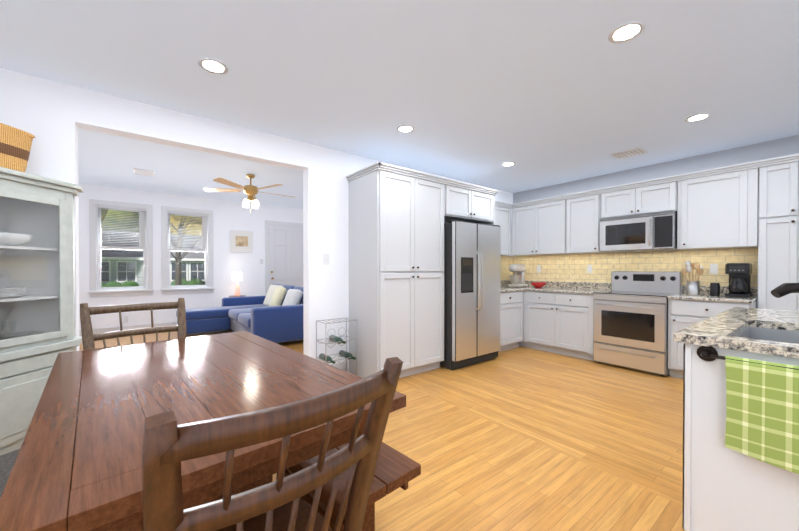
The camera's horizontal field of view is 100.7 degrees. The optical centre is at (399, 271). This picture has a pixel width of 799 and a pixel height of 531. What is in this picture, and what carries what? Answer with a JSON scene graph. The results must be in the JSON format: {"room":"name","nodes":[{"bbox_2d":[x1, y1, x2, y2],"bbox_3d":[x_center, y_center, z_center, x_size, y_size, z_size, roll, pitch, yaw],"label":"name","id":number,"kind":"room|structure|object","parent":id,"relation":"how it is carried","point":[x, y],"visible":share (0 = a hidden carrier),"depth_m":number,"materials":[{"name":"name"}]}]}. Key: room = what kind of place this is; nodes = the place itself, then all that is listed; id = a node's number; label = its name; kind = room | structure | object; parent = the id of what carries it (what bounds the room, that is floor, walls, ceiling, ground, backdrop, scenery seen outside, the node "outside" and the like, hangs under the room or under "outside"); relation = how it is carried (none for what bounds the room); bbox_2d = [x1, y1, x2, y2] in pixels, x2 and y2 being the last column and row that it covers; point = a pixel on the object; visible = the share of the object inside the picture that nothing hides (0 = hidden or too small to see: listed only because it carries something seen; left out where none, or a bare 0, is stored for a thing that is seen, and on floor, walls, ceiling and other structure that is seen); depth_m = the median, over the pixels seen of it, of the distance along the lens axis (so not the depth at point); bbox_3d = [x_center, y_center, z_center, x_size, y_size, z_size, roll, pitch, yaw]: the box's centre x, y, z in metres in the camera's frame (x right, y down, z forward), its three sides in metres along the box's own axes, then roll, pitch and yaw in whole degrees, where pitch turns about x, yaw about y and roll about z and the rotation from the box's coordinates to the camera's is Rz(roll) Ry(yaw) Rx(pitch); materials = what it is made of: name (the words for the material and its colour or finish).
{"room":"kitchen","nodes":[
{"label":"kitchen","id":0,"kind":"room"},
{"bbox_2d":[78,183,302,329],"bbox_3d":[-4.055,-0.214,7.308,5.670,2.750,0.120,0,1,-38],"label":"wall","id":1,"kind":"structure","parent":0,"point":[228,216],"depth_m":6.97,"materials":[{"name":"paint"}]},
{"bbox_2d":[88,199,153,297],"bbox_3d":[-5.278,-0.427,6.314,0.960,1.790,0.180,0,1,-38],"label":"window","id":2,"kind":"structure","parent":1,"relation":"in","point":[97,289],"depth_m":6.25,"materials":[{"name":"white"}]},
{"bbox_2d":[98,206,145,248],"bbox_3d":[-5.278,-0.840,6.311,0.696,0.776,0.044,0,1,-38],"label":"window blind","id":3,"kind":"object","parent":2,"relation":"attached to","point":[141,223],"visible":0.96,"depth_m":6.36,"materials":[{"name":"white plastic"}]},
{"bbox_2d":[79,322,176,336],"bbox_3d":[-4.672,1.100,6.751,3.700,0.130,0.013,0,1,-38],"label":"baseboard","id":4,"kind":"structure","parent":1,"relation":"attached to","point":[113,329],"depth_m":6.33,"materials":[{"name":"white wood"}]},
{"bbox_2d":[160,206,214,294],"bbox_3d":[-4.442,-0.431,6.965,0.960,1.790,0.180,0,1,-38],"label":"window","id":5,"kind":"structure","parent":1,"relation":"in","point":[169,289],"depth_m":6.92,"materials":[{"name":"white"}]},
{"bbox_2d":[168,212,206,250],"bbox_3d":[-4.442,-0.844,6.962,0.696,0.776,0.044,0,1,-38],"label":"window blind","id":6,"kind":"object","parent":5,"relation":"attached to","point":[204,232],"visible":0.98,"depth_m":7.02,"materials":[{"name":"white plastic"}]},
{"bbox_2d":[230,230,252,252],"bbox_3d":[-3.604,-0.691,7.563,0.480,0.500,0.023,0,1,-38],"label":"picture frame","id":7,"kind":"object","parent":1,"relation":"attached to","point":[241,241],"visible":1,"depth_m":7.55,"materials":[{"name":"white"}]},
{"bbox_2d":[265,220,302,294],"bbox_3d":[-2.743,-0.038,8.187,1.090,2.385,0.104,0,1,-38],"label":"door","id":8,"kind":"structure","parent":1,"relation":"attached to","point":[283,253],"depth_m":8.15,"materials":[{"name":"white wood"}]},
{"bbox_2d":[78,129,302,208],"bbox_3d":[-2.642,-1.626,5.483,5.670,0.100,4.720,0,1,-38],"label":"ceiling","id":9,"kind":"structure","parent":0,"point":[107,160],"depth_m":5.20,"materials":[{"name":"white paint"}]},
{"bbox_2d":[133,168,154,176],"bbox_3d":[-4.041,-1.565,5.237,0.260,0.015,0.350,0,1,-38],"label":"ceiling vent","id":10,"kind":"object","parent":9,"relation":"in","point":[143,172],"visible":1,"depth_m":5.20,"materials":[{"name":"white metal"}]},
{"bbox_2d":[203,174,292,208],"bbox_3d":[-2.387,-1.255,5.427,1.362,0.639,1.415,0,1,-38],"label":"ceiling fan","id":11,"kind":"object","parent":9,"relation":"hanging from","point":[250,191],"visible":1,"depth_m":5.31,"materials":[{"name":"brown wood"}]},
{"bbox_2d":[0,68,512,371],"bbox_3d":[-0.639,-0.190,3.967,6.956,2.750,0.150,0,1,-38],"label":"wall","id":12,"kind":"structure","parent":0,"point":[52,117],"depth_m":3.10,"materials":[{"name":"paint"}]},
{"bbox_2d":[324,254,328,263],"bbox_3d":[-0.820,-0.143,3.723,0.070,0.120,0.010,0,1,-38],"label":"light switch","id":13,"kind":"object","parent":12,"relation":"attached to","point":[326,258],"visible":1,"depth_m":3.72,"materials":[{"name":"white plastic"}]},
{"bbox_2d":[331,361,347,371],"bbox_3d":[-0.797,1.122,3.750,0.471,0.130,0.013,0,1,-38],"label":"baseboard","id":14,"kind":"structure","parent":12,"relation":"attached to","point":[341,366],"depth_m":3.85,"materials":[{"name":"white wood"}]},
{"bbox_2d":[79,329,684,530],"bbox_3d":[-0.639,1.235,3.978,6.956,0.100,9.590,0,1,-38],"label":"floor","id":15,"kind":"structure","parent":0,"point":[520,438],"depth_m":2.28,"materials":[{"name":"brown wood"}]},
{"bbox_2d":[0,449,19,497],"bbox_3d":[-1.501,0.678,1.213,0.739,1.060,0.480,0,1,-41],"label":"rug","id":16,"kind":"object","parent":15,"relation":"on","point":[7,461],"visible":0.02,"depth_m":1.29,"materials":[{"name":"grey fabric"}]},
{"bbox_2d":[0,167,83,455],"bbox_3d":[-2.715,0.290,1.925,0.720,1.820,1.232,0,0,7],"label":"hutch","id":17,"kind":"object","parent":15,"relation":"on","point":[37,284],"visible":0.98,"depth_m":2.25,"materials":[{"name":"paint"}]},
{"bbox_2d":[0,123,34,171],"bbox_3d":[-2.583,-0.835,1.901,0.291,0.426,0.686,0,0,7],"label":"basket","id":18,"kind":"object","parent":17,"relation":"on","point":[15,145],"visible":0.83,"depth_m":2.09,"materials":[{"name":"wicker"}]},
{"bbox_2d":[80,298,186,349],"bbox_3d":[-1.597,0.698,2.078,0.584,1.008,0.556,0,1,43],"label":"chair","id":19,"kind":"object","parent":15,"relation":"on","point":[89,337],"visible":0.29,"depth_m":2.20,"materials":[{"name":"brown wood"}]},
{"bbox_2d":[0,331,405,530],"bbox_3d":[-0.912,0.823,1.497,0.965,0.760,1.715,0,1,-43],"label":"dining table","id":20,"kind":"object","parent":15,"relation":"on","point":[77,465],"visible":0.62,"depth_m":1.03,"materials":[{"name":"brown wood"}]},
{"bbox_2d":[176,284,303,342],"bbox_3d":[-2.783,0.719,6.031,2.000,0.902,2.530,0,1,-38],"label":"sofa","id":21,"kind":"object","parent":15,"relation":"on","point":[274,314],"visible":0.73,"depth_m":5.81,"materials":[{"name":"blue fabric"}]},
{"bbox_2d":[142,357,402,530],"bbox_3d":[-0.349,0.707,0.815,0.486,1.008,0.583,0,1,-43],"label":"chair","id":22,"kind":"object","parent":15,"relation":"on","point":[170,445],"visible":1,"depth_m":0.59,"materials":[{"name":"brown wood"}]},
{"bbox_2d":[316,318,356,374],"bbox_3d":[-0.672,0.861,3.622,0.380,0.654,0.304,0,1,-38],"label":"wine rack","id":23,"kind":"object","parent":15,"relation":"on","point":[327,359],"visible":0.98,"depth_m":3.62,"materials":[{"name":"grey metal"}]},
{"bbox_2d":[284,442,420,530],"bbox_3d":[-0.554,0.971,1.711,0.350,0.460,1.500,0,1,-43],"label":"bench","id":24,"kind":"object","parent":15,"relation":"on","point":[395,469],"visible":0.19,"depth_m":1.26,"materials":[{"name":"brown wood"}]},
{"bbox_2d":[346,162,417,377],"bbox_3d":[-0.214,0.035,3.806,0.491,2.302,0.623,0,1,-38],"label":"tall cabinet","id":25,"kind":"object","parent":15,"relation":"on","point":[383,198],"depth_m":3.60,"materials":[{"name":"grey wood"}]},
{"bbox_2d":[418,178,445,372],"bbox_3d":[0.172,0.059,4.107,0.487,2.250,0.623,0,1,-38],"label":"tall cabinet","id":26,"kind":"object","parent":15,"relation":"on","point":[431,192],"depth_m":3.88,"materials":[{"name":"grey wood"}]},
{"bbox_2d":[446,182,473,222],"bbox_3d":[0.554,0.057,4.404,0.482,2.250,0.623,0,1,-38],"label":"upper cabinet","id":27,"kind":"object","parent":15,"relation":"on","point":[459,199],"depth_m":4.19,"materials":[{"name":"grey wood"}]},
{"bbox_2d":[440,219,500,369],"bbox_3d":[0.806,0.279,4.447,0.896,1.805,0.814,0,1,-38],"label":"fridge","id":28,"kind":"object","parent":15,"relation":"on","point":[472,293],"visible":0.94,"depth_m":4.08,"materials":[{"name":"grey metal"}]},
{"bbox_2d":[470,186,497,224],"bbox_3d":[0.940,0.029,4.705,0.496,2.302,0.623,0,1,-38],"label":"upper cabinet","id":29,"kind":"object","parent":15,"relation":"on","point":[485,205],"depth_m":4.49,"materials":[{"name":"grey wood"}]},
{"bbox_2d":[498,290,525,351],"bbox_3d":[1.458,0.735,5.098,0.753,0.885,0.647,0,1,-38],"label":"base cabinet","id":30,"kind":"object","parent":15,"relation":"on","point":[513,302],"depth_m":4.96,"materials":[{"name":"grey wood"}]},
{"bbox_2d":[508,264,527,286],"bbox_3d":[1.968,0.065,5.524,0.340,0.380,0.214,0,1,-38],"label":"stand mixer","id":31,"kind":"object","parent":30,"relation":"on","point":[516,280],"visible":0.98,"depth_m":5.44,"materials":[{"name":"silver metal"}]},
{"bbox_2d":[526,290,553,352],"bbox_3d":[2.310,0.735,5.101,0.632,0.885,0.495,0,1,-38],"label":"base cabinet","id":32,"kind":"object","parent":15,"relation":"on","point":[539,303],"depth_m":4.89,"materials":[{"name":"grey wood"}]},
{"bbox_2d":[530,282,545,287],"bbox_3d":[2.205,0.214,5.253,0.240,0.085,0.240,0,1,-38],"label":"bowl","id":33,"kind":"object","parent":32,"relation":"on","point":[538,284],"visible":1,"depth_m":5.20,"materials":[{"name":"red ceramic"}]},
{"bbox_2d":[554,290,609,360],"bbox_3d":[2.598,0.737,4.731,0.632,0.885,0.443,0,1,-38],"label":"base cabinet","id":34,"kind":"object","parent":15,"relation":"on","point":[573,309],"depth_m":4.52,"materials":[{"name":"grey wood"}]},
{"bbox_2d":[593,271,681,375],"bbox_3d":[2.971,0.591,4.166,0.715,1.185,0.754,0,1,-38],"label":"range","id":35,"kind":"object","parent":15,"relation":"on","point":[630,319],"visible":0.96,"depth_m":4.02,"materials":[{"name":"silver metal"}]},
{"bbox_2d":[667,294,757,378],"bbox_3d":[3.446,0.745,3.641,0.632,0.885,0.649,0,1,-38],"label":"base cabinet","id":36,"kind":"object","parent":15,"relation":"on","point":[684,310],"depth_m":3.59,"materials":[{"name":"grey wood"}]},
{"bbox_2d":[681,260,703,294],"bbox_3d":[3.377,0.066,3.815,0.213,0.402,0.189,0,1,-38],"label":"utensil crock","id":37,"kind":"object","parent":36,"relation":"on","point":[692,287],"visible":1,"depth_m":3.77,"materials":[{"name":"silver metal"}]},
{"bbox_2d":[710,283,719,295],"bbox_3d":[3.506,0.195,3.680,0.083,0.146,0.084,0,1,-38],"label":"canister","id":38,"kind":"object","parent":36,"relation":"on","point":[714,289],"visible":1,"depth_m":3.65,"materials":[{"name":"black plastic"}]},
{"bbox_2d":[725,263,751,297],"bbox_3d":[3.636,0.089,3.553,0.271,0.360,0.180,0,1,-38],"label":"coffee maker","id":39,"kind":"object","parent":36,"relation":"on","point":[739,285],"visible":1,"depth_m":3.50,"materials":[{"name":"black plastic"}]},
{"bbox_2d":[673,307,798,530],"bbox_3d":[2.287,0.734,1.311,1.600,0.940,1.548,0,1,-38],"label":"base cabinet","id":40,"kind":"object","parent":15,"relation":"on","point":[725,488],"depth_m":1.34,"materials":[{"name":"white wood"}]},
{"bbox_2d":[697,346,798,473],"bbox_3d":[1.435,0.515,1.084,0.073,0.422,0.709,0,1,-38],"label":"towel","id":41,"kind":"object","parent":40,"relation":"attached to","point":[762,411],"visible":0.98,"depth_m":1.20,"materials":[{"name":"green fabric"}]},
{"bbox_2d":[754,158,798,310],"bbox_3d":[3.840,0.065,3.355,0.357,2.250,0.258,0,1,-38],"label":"tall cabinet","id":42,"kind":"object","parent":15,"relation":"on","point":[776,253],"depth_m":3.25,"materials":[{"name":"grey wood"}]},
{"bbox_2d":[765,283,798,322],"bbox_3d":[2.031,0.134,1.539,0.376,0.167,0.388,0,1,-38],"label":"faucet","id":43,"kind":"object","parent":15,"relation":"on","point":[778,316],"depth_m":1.77,"materials":[{"name":"black metal"}]},
{"bbox_2d":[798,254,798,310],"bbox_3d":[3.996,0.066,3.155,0.357,2.250,0.250,0,1,-38],"label":"tall cabinet","id":44,"kind":"object","parent":15,"relation":"on","point":[798,254],"depth_m":3.14,"materials":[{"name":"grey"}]},
{"bbox_3d":[-3.581,0.846,7.317,0.340,0.630,0.340,0,1,-38],"label":"side table","id":45,"kind":"object","parent":15,"relation":"on","visible":0},
{"bbox_2d":[232,272,242,295],"bbox_3d":[-3.581,0.264,7.313,0.210,0.530,0.210,0,1,-38],"label":"table lamp","id":46,"kind":"object","parent":45,"relation":"on","point":[237,276],"visible":1,"depth_m":7.26,"materials":[{"name":"beige"}]},
{"bbox_2d":[0,0,798,192],"bbox_3d":[0.890,-1.432,2.158,6.756,0.100,4.870,0,1,-38],"label":"ceiling","id":47,"kind":"structure","parent":0,"point":[541,93],"depth_m":2.29,"materials":[{"name":"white paint"}]},
{"bbox_2d":[198,58,227,73],"bbox_3d":[-1.249,-1.378,2.223,0.175,0.007,0.175,0,0,28],"label":"recessed light","id":48,"kind":"object","parent":47,"relation":"in","point":[214,66],"depth_m":2.22,"materials":[{"name":"white"}]},
{"bbox_2d":[396,125,413,132],"bbox_3d":[0.057,-1.385,3.214,0.175,0.007,0.175,0,1,-44],"label":"recessed light","id":49,"kind":"object","parent":47,"relation":"in","point":[403,128],"depth_m":3.21,"materials":[{"name":"white"}]},
{"bbox_2d":[501,162,514,166],"bbox_3d":[1.410,-1.393,4.293,0.175,0.007,0.175,0,0,28],"label":"recessed light","id":50,"kind":"object","parent":47,"relation":"in","point":[506,164],"depth_m":4.30,"materials":[{"name":"white"}]},
{"bbox_2d":[608,21,644,42],"bbox_3d":[1.305,-1.376,1.905,0.175,0.007,0.175,0,1,-44],"label":"recessed light","id":51,"kind":"object","parent":47,"relation":"in","point":[626,32],"depth_m":1.90,"materials":[{"name":"white"}]},
{"bbox_2d":[610,147,647,158],"bbox_3d":[2.692,-1.386,3.884,0.260,0.015,0.300,0,1,-38],"label":"ceiling vent","id":52,"kind":"object","parent":47,"relation":"in","point":[629,153],"visible":1,"depth_m":3.86,"materials":[{"name":"white metal"}]},
{"bbox_2d":[685,113,710,121],"bbox_3d":[2.678,-1.383,2.974,0.175,0.007,0.175,0,0,28],"label":"recessed light","id":53,"kind":"object","parent":47,"relation":"in","point":[702,116],"depth_m":2.97,"materials":[{"name":"white"}]},
{"bbox_2d":[513,135,798,255],"bbox_3d":[3.546,-0.106,4.141,0.140,2.580,4.720,0,1,-38],"label":"wall","id":54,"kind":"structure","parent":0,"point":[786,146],"depth_m":4.15,"materials":[{"name":"paint"}]},
{"bbox_2d":[510,200,545,257],"bbox_3d":[2.154,-0.702,5.514,0.357,0.852,0.425,0,1,-38],"label":"upper cabinet","id":55,"kind":"object","parent":54,"relation":"attached to","point":[523,212],"depth_m":5.42,"materials":[{"name":"grey wood"}]},
{"bbox_2d":[537,265,540,272],"bbox_3d":[2.340,-0.046,5.558,0.003,0.120,0.070,0,1,-38],"label":"outlet","id":56,"kind":"object","parent":54,"relation":"attached to","point":[538,266],"depth_m":5.55,"materials":[{"name":"white plastic"}]},
{"bbox_2d":[534,198,565,253],"bbox_3d":[2.432,-0.673,5.158,0.357,0.800,0.479,0,1,-38],"label":"upper cabinet","id":57,"kind":"object","parent":54,"relation":"attached to","point":[549,217],"depth_m":5.05,"materials":[{"name":"grey wood"}]},
{"bbox_2d":[566,190,609,253],"bbox_3d":[2.720,-0.671,4.787,0.357,0.800,0.461,0,1,-38],"label":"upper cabinet","id":58,"kind":"object","parent":54,"relation":"attached to","point":[583,211],"depth_m":4.67,"materials":[{"name":"grey wood"}]},
{"bbox_2d":[587,265,591,272],"bbox_3d":[2.831,-0.042,4.928,0.003,0.120,0.070,0,1,-38],"label":"outlet","id":59,"kind":"object","parent":54,"relation":"attached to","point":[589,267],"depth_m":4.93,"materials":[{"name":"white plastic"}]},
{"bbox_2d":[602,186,637,218],"bbox_3d":[2.990,-0.893,4.439,0.357,0.350,0.402,0,1,-38],"label":"upper cabinet","id":60,"kind":"object","parent":54,"relation":"attached to","point":[624,202],"depth_m":4.31,"materials":[{"name":"grey wood"}]},
{"bbox_2d":[638,178,677,214],"bbox_3d":[3.237,-0.891,4.121,0.357,0.350,0.402,0,1,-38],"label":"upper cabinet","id":61,"kind":"object","parent":54,"relation":"attached to","point":[655,197],"depth_m":3.99,"materials":[{"name":"grey wood"}]},
{"bbox_2d":[600,211,679,251],"bbox_3d":[3.074,-0.491,4.252,0.455,0.438,0.794,0,1,-38],"label":"microwave","id":62,"kind":"object","parent":61,"relation":"attached to","point":[649,232],"visible":0.98,"depth_m":4.09,"materials":[{"name":"silver metal"}]},
{"bbox_2d":[710,264,717,273],"bbox_3d":[3.663,-0.034,3.859,0.003,0.120,0.070,0,1,-38],"label":"outlet","id":63,"kind":"object","parent":54,"relation":"attached to","point":[713,268],"depth_m":3.86,"materials":[{"name":"white plastic"}]},
{"bbox_2d":[674,166,757,249],"bbox_3d":[3.562,-0.663,3.706,0.357,0.800,0.638,0,1,-38],"label":"upper cabinet","id":64,"kind":"object","parent":54,"relation":"attached to","point":[748,212],"depth_m":3.58,"materials":[{"name":"grey wood"}]},
{"label":"outside","id":65,"kind":"structure","parent":0,"visible":0},
{"bbox_3d":[-31.419,1.626,40.045,120.000,0.200,85.120,0,1,-38],"label":"ground","id":66,"kind":"structure","parent":65,"visible":0},
{"bbox_2d":[101,209,107,220],"bbox_3d":[-22.293,-3.421,20.984,5.814,10.182,6.642,0,1,-38],"label":"tree","id":67,"kind":"object","parent":66,"relation":"on","point":[105,212],"depth_m":21.62,"materials":[{"name":"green plant"}]},
{"bbox_2d":[101,210,138,231],"bbox_3d":[-29.610,-5.060,36.364,9.562,13.236,7.872,0,1,-38],"label":"tree","id":68,"kind":"object","parent":66,"relation":"on","point":[120,224],"depth_m":33.55,"materials":[{"name":"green plant"}]},
{"bbox_2d":[101,279,204,286],"bbox_3d":[-19.849,1.190,24.274,16.970,1.353,1.420,0,1,-38],"label":"hedge","id":69,"kind":"object","parent":66,"relation":"on","point":[132,283],"depth_m":24.15,"materials":[{"name":"green plant"}]},
{"bbox_2d":[101,230,204,285],"bbox_3d":[-23.200,-0.914,28.251,17.300,5.050,10.600,0,1,-38],"label":"house","id":70,"kind":"structure","parent":66,"relation":"on","point":[130,266],"depth_m":26.14,"materials":[{"name":"white"}]},
{"bbox_2d":[170,215,201,235],"bbox_3d":[-23.957,-4.227,40.132,7.663,11.516,6.475,0,1,-38],"label":"tree","id":71,"kind":"object","parent":66,"relation":"on","point":[193,232],"depth_m":37.50,"materials":[{"name":"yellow plant"}]},
{"bbox_2d":[170,216,201,284],"bbox_3d":[-15.221,-1.934,23.242,4.555,7.161,4.347,0,1,-38],"label":"bare tree","id":72,"kind":"object","parent":66,"relation":"on","point":[178,259],"depth_m":22.79,"materials":[{"name":"brown plant"}]}
]}

